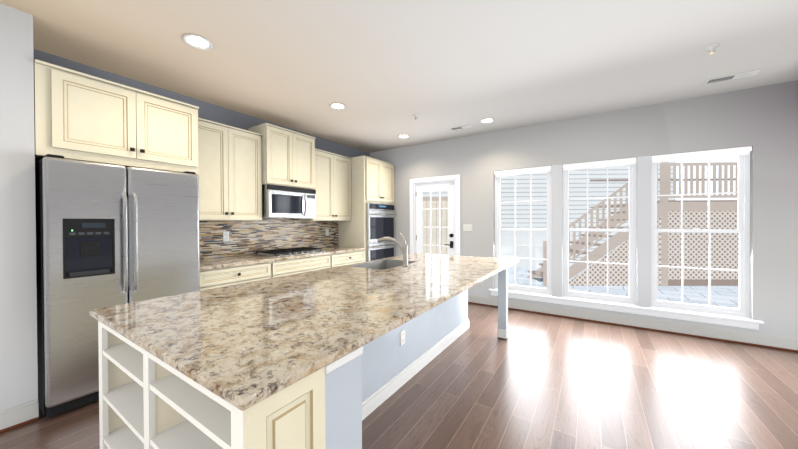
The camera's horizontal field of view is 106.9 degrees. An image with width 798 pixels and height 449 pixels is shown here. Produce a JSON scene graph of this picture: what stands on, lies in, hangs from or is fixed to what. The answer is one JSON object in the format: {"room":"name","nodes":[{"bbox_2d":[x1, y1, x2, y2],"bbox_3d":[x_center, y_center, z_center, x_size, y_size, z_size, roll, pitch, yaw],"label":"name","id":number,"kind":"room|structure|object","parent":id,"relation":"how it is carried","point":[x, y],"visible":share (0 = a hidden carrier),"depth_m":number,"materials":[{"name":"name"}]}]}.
{"room":"kitchen","nodes":[
{"label":"kitchen","id":0,"kind":"room"},
{"bbox_2d":[0,303,797,448],"bbox_3d":[-0.057,1.386,0.213,7.520,0.120,9.165,0,0,33],"label":"floor","id":1,"kind":"structure","parent":0,"point":[537,381],"depth_m":2.23,"materials":[{"name":"brown wood"}]},
{"bbox_2d":[35,154,199,417],"bbox_3d":[-2.363,0.420,2.526,0.785,1.799,0.932,0,0,33],"label":"fridge","id":2,"kind":"object","parent":1,"relation":"on","point":[107,235],"visible":0.88,"depth_m":2.15,"materials":[{"name":"silver metal"}]},
{"bbox_2d":[150,354,305,448],"bbox_3d":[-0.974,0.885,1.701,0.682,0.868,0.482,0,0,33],"label":"base cabinet","id":3,"kind":"object","parent":1,"relation":"on","point":[184,414],"depth_m":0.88,"materials":[{"name":"white wood"}]},
{"bbox_2d":[200,262,271,289],"bbox_3d":[-1.963,0.876,3.310,0.619,0.876,0.785,0,0,33],"label":"base cabinet","id":4,"kind":"object","parent":1,"relation":"on","point":[218,277],"depth_m":3.11,"materials":[{"name":"beige wood"}]},
{"bbox_2d":[272,254,331,277],"bbox_3d":[-1.491,0.869,4.032,0.619,0.876,0.940,0,0,33],"label":"base cabinet","id":5,"kind":"object","parent":1,"relation":"on","point":[300,265],"depth_m":3.82,"materials":[{"name":"beige wood"}]},
{"bbox_2d":[306,349,357,448],"bbox_3d":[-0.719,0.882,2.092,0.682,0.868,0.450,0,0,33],"label":"base cabinet","id":6,"kind":"object","parent":1,"relation":"on","point":[332,390],"depth_m":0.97,"materials":[{"name":"white paint"}]},
{"bbox_2d":[332,250,364,266],"bbox_3d":[-1.025,0.862,4.747,0.619,0.876,0.768,0,0,33],"label":"base cabinet","id":7,"kind":"object","parent":1,"relation":"on","point":[340,259],"depth_m":4.55,"materials":[{"name":"beige wood"}]},
{"bbox_2d":[200,246,365,270],"bbox_3d":[-1.489,0.411,4.011,0.646,0.038,2.500,0,0,33],"label":"countertop","id":8,"kind":"structure","parent":7,"relation":"on","point":[220,262],"depth_m":3.46,"materials":[{"name":"stone"}]},
{"bbox_2d":[253,247,325,256],"bbox_3d":[-1.463,0.366,4.020,0.515,0.050,0.780,0,0,33],"label":"cooktop","id":9,"kind":"object","parent":8,"relation":"in","point":[289,251],"visible":1,"depth_m":3.89,"materials":[{"name":"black metal"}]},
{"bbox_2d":[338,156,394,260],"bbox_3d":[-0.560,0.073,5.436,0.646,2.440,0.903,0,0,33],"label":"tall cabinet","id":10,"kind":"object","parent":1,"relation":"on","point":[372,180],"visible":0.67,"depth_m":5.04,"materials":[{"name":"beige wood"}]},
{"bbox_2d":[366,202,396,260],"bbox_3d":[-0.281,0.268,5.256,0.111,1.280,0.803,0,0,33],"label":"double oven","id":11,"kind":"object","parent":10,"relation":"in","point":[380,220],"visible":0.81,"depth_m":5.18,"materials":[{"name":"silver metal"}]},
{"bbox_2d":[358,325,401,410],"bbox_3d":[-0.433,0.877,2.530,0.682,0.868,0.597,0,0,33],"label":"base cabinet","id":12,"kind":"object","parent":1,"relation":"on","point":[380,359],"depth_m":2.16,"materials":[{"name":"white paint"}]},
{"bbox_2d":[400,329,404,345],"bbox_3d":[0.032,0.927,2.426,0.008,0.115,0.070,0,0,33],"label":"outlet","id":13,"kind":"object","parent":12,"relation":"attached to","point":[402,337],"visible":1,"depth_m":2.42,"materials":[{"name":"white plastic"}]},
{"bbox_2d":[402,292,461,346],"bbox_3d":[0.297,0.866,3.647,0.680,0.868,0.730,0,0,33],"label":"base cabinet","id":14,"kind":"object","parent":1,"relation":"on","point":[432,328],"depth_m":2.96,"materials":[{"name":"white paint"}]},
{"bbox_2d":[89,253,518,410],"bbox_3d":[-0.083,0.426,2.435,1.388,0.030,3.208,0,0,33],"label":"countertop","id":15,"kind":"structure","parent":14,"relation":"on","point":[243,346],"depth_m":1.34,"materials":[{"name":"stone"}]},
{"bbox_2d":[360,262,408,269],"bbox_3d":[-0.149,0.547,3.069,0.477,0.219,0.692,0,0,33],"label":"sink","id":16,"kind":"object","parent":15,"relation":"in","point":[384,265],"visible":0.1,"depth_m":3.38,"materials":[{"name":"silver metal"}]},
{"bbox_2d":[378,233,408,266],"bbox_3d":[-0.056,0.246,2.964,0.343,0.320,0.091,0,0,33],"label":"faucet","id":17,"kind":"object","parent":15,"relation":"on","point":[404,248],"visible":1,"depth_m":2.89,"materials":[{"name":"silver metal"}]},
{"bbox_2d":[0,3,797,410],"bbox_3d":[-0.025,-0.045,0.263,7.520,2.740,9.305,0,0,33],"label":"wall","id":18,"kind":"structure","parent":0,"point":[762,121],"depth_m":3.16,"materials":[{"name":"paint"}]},
{"bbox_2d":[0,399,38,433],"bbox_3d":[-3.703,1.276,0.087,0.030,0.135,4.590,0,0,33],"label":"baseboard","id":19,"kind":"structure","parent":18,"relation":"attached to","point":[11,418],"depth_m":1.94,"materials":[{"name":"white wood"}]},
{"bbox_2d":[34,59,198,174],"bbox_3d":[-2.428,-0.799,2.574,0.645,0.640,0.994,0,0,33],"label":"upper cabinet","id":20,"kind":"object","parent":18,"relation":"attached to","point":[79,116],"visible":0.96,"depth_m":2.31,"materials":[{"name":"beige wood"}]},
{"bbox_2d":[197,117,262,220],"bbox_3d":[-2.050,-0.582,3.419,0.355,1.070,0.828,0,0,33],"label":"upper cabinet","id":21,"kind":"object","parent":18,"relation":"attached to","point":[230,172],"visible":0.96,"depth_m":3.35,"materials":[{"name":"beige wood"}]},
{"bbox_2d":[199,219,338,258],"bbox_3d":[-1.757,0.155,4.184,0.010,0.473,2.500,0,0,33],"label":"tile backsplash","id":22,"kind":"structure","parent":18,"relation":"attached to","point":[248,237],"depth_m":4.01,"materials":[{"name":"tile"}]},
{"bbox_2d":[223,232,228,240],"bbox_3d":[-2.113,0.147,3.619,0.008,0.115,0.070,0,0,33],"label":"outlet","id":23,"kind":"object","parent":22,"relation":"attached to","point":[225,236],"visible":1,"depth_m":3.61,"materials":[{"name":"white plastic"}]},
{"bbox_2d":[248,123,315,189],"bbox_3d":[-1.581,-0.882,4.073,0.425,0.753,0.780,0,0,33],"label":"upper cabinet","id":24,"kind":"object","parent":18,"relation":"attached to","point":[288,157],"visible":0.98,"depth_m":3.90,"materials":[{"name":"beige wood"}]},
{"bbox_2d":[262,184,315,218],"bbox_3d":[-1.548,-0.293,4.057,0.476,0.416,0.756,0,0,33],"label":"microwave","id":25,"kind":"object","parent":24,"relation":"attached to","point":[282,202],"visible":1,"depth_m":3.88,"materials":[{"name":"silver metal"}]},
{"bbox_2d":[299,148,351,220],"bbox_3d":[-1.164,-0.595,4.777,0.355,1.070,0.846,0,0,33],"label":"upper cabinet","id":26,"kind":"object","parent":18,"relation":"attached to","point":[333,184],"visible":0.79,"depth_m":4.67,"materials":[{"name":"beige wood"}]},
{"bbox_2d":[410,174,460,255],"bbox_3d":[0.656,0.226,5.268,0.980,2.125,0.179,0,0,33],"label":"door frame","id":27,"kind":"structure","parent":18,"relation":"attached to","point":[439,179],"depth_m":5.21,"materials":[{"name":"white painted wood"}]},
{"bbox_2d":[416,181,454,254],"bbox_3d":[0.630,0.265,5.230,0.773,2.000,0.112,0,0,33],"label":"patio door","id":28,"kind":"structure","parent":18,"relation":"in","point":[437,187],"depth_m":5.22,"materials":[{"name":"white wood"}]},
{"bbox_2d":[463,224,472,230],"bbox_3d":[1.131,0.053,4.866,0.160,0.120,0.012,0,0,33],"label":"switch plate","id":29,"kind":"object","parent":18,"relation":"attached to","point":[467,227],"visible":1,"depth_m":4.86,"materials":[{"name":"white plastic"}]},
{"bbox_2d":[494,166,551,294],"bbox_3d":[1.870,0.088,4.489,0.815,1.855,0.147,0,0,33],"label":"window","id":30,"kind":"structure","parent":18,"relation":"in","point":[498,202],"depth_m":4.46,"materials":[{"name":"glass"},{"name":"white painted wood"}]},
{"bbox_2d":[563,157,636,304],"bbox_3d":[2.664,0.088,3.971,0.820,1.855,0.147,0,0,33],"label":"window","id":31,"kind":"structure","parent":18,"relation":"in","point":[632,202],"depth_m":3.94,"materials":[{"name":"white wood"}]},
{"bbox_2d":[489,288,763,329],"bbox_3d":[2.640,1.064,3.916,2.870,0.097,0.119,0,0,33],"label":"window sill","id":32,"kind":"structure","parent":18,"relation":"attached to","point":[728,320],"depth_m":3.64,"materials":[{"name":"white wood"}]},
{"bbox_2d":[468,294,797,351],"bbox_3d":[3.222,1.220,3.499,5.240,0.135,0.036,0,0,33],"label":"baseboard","id":33,"kind":"structure","parent":18,"relation":"attached to","point":[727,335],"depth_m":3.57,"materials":[{"name":"white wood"}]},
{"bbox_2d":[651,146,751,317],"bbox_3d":[3.467,0.087,3.447,0.833,1.855,0.147,0,0,33],"label":"window","id":34,"kind":"structure","parent":18,"relation":"in","point":[743,209],"depth_m":3.39,"materials":[{"name":"painted wood"},{"name":"glass"}]},
{"bbox_2d":[0,0,797,152],"bbox_3d":[-0.032,-1.475,0.253,7.520,0.120,9.305,0,0,33],"label":"ceiling","id":35,"kind":"structure","parent":0,"point":[383,71],"depth_m":2.49,"materials":[{"name":"paint"}]},
{"bbox_2d":[183,34,212,49],"bbox_3d":[-1.562,-1.416,2.300,0.196,0.010,0.196,0,0,33],"label":"recessed light","id":36,"kind":"object","parent":35,"relation":"in","point":[197,41],"visible":1,"depth_m":2.30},
{"bbox_2d":[330,103,345,109],"bbox_3d":[-0.740,-1.429,3.578,0.196,0.010,0.196,0,0,33],"label":"recessed light","id":37,"kind":"object","parent":35,"relation":"in","point":[339,106],"visible":0.98,"depth_m":3.58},
{"bbox_2d":[398,135,409,137],"bbox_3d":[0.077,-1.441,4.848,0.196,0.010,0.196,0,0,33],"label":"recessed light","id":38,"kind":"object","parent":35,"relation":"in","point":[403,136],"visible":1,"depth_m":4.86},
{"bbox_2d":[449,124,472,130],"bbox_3d":[0.922,-1.443,4.404,0.320,0.008,0.120,0,0,33],"label":"ceiling vent","id":39,"kind":"object","parent":35,"relation":"in","point":[460,127],"visible":1,"depth_m":4.39,"materials":[{"name":"grey metal"}]},
{"bbox_2d":[480,118,493,122],"bbox_3d":[1.224,-1.442,4.117,0.196,0.010,0.196,0,0,33],"label":"recessed light","id":40,"kind":"object","parent":35,"relation":"in","point":[487,120],"visible":1,"depth_m":4.11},
{"bbox_2d":[705,44,719,53],"bbox_3d":[2.537,-1.415,2.396,0.080,0.052,0.080,0,0,33],"label":"sprinkler","id":41,"kind":"object","parent":35,"relation":"attached to","point":[711,47],"visible":1,"depth_m":2.39,"materials":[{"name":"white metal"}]},
{"bbox_2d":[704,69,761,84],"bbox_3d":[3.261,-1.444,2.902,0.360,0.008,0.130,0,0,33],"label":"ceiling vent","id":42,"kind":"object","parent":35,"relation":"in","point":[733,76],"visible":1,"depth_m":2.88,"materials":[{"name":"grey metal"}]},
{"label":"outside","id":43,"kind":"structure","parent":0,"visible":0},
{"bbox_2d":[508,261,738,316],"bbox_3d":[17.993,1.360,17.990,42.000,0.220,40.053,0,0,33],"label":"ground","id":44,"kind":"structure","parent":43,"point":[718,292],"depth_m":6.19,"materials":[{"name":"white snow"}]},
{"bbox_2d":[423,197,571,266],"bbox_3d":[1.309,0.295,9.002,8.400,2.190,1.050,0,0,1],"label":"fence","id":45,"kind":"object","parent":44,"relation":"on","point":[508,245],"depth_m":9.46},
{"bbox_2d":[423,161,675,260],"bbox_3d":[3.135,-3.213,13.366,13.900,9.130,5.000,0,0,1],"label":"house siding","id":46,"kind":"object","parent":44,"relation":"on","point":[538,184],"depth_m":10.82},
{"bbox_2d":[526,162,738,285],"bbox_3d":[6.950,-0.082,7.915,7.270,2.905,2.680,0,0,1],"label":"deck","id":47,"kind":"object","parent":44,"relation":"on","point":[595,278],"depth_m":6.66,"materials":[{"name":"wood"}]}
]}

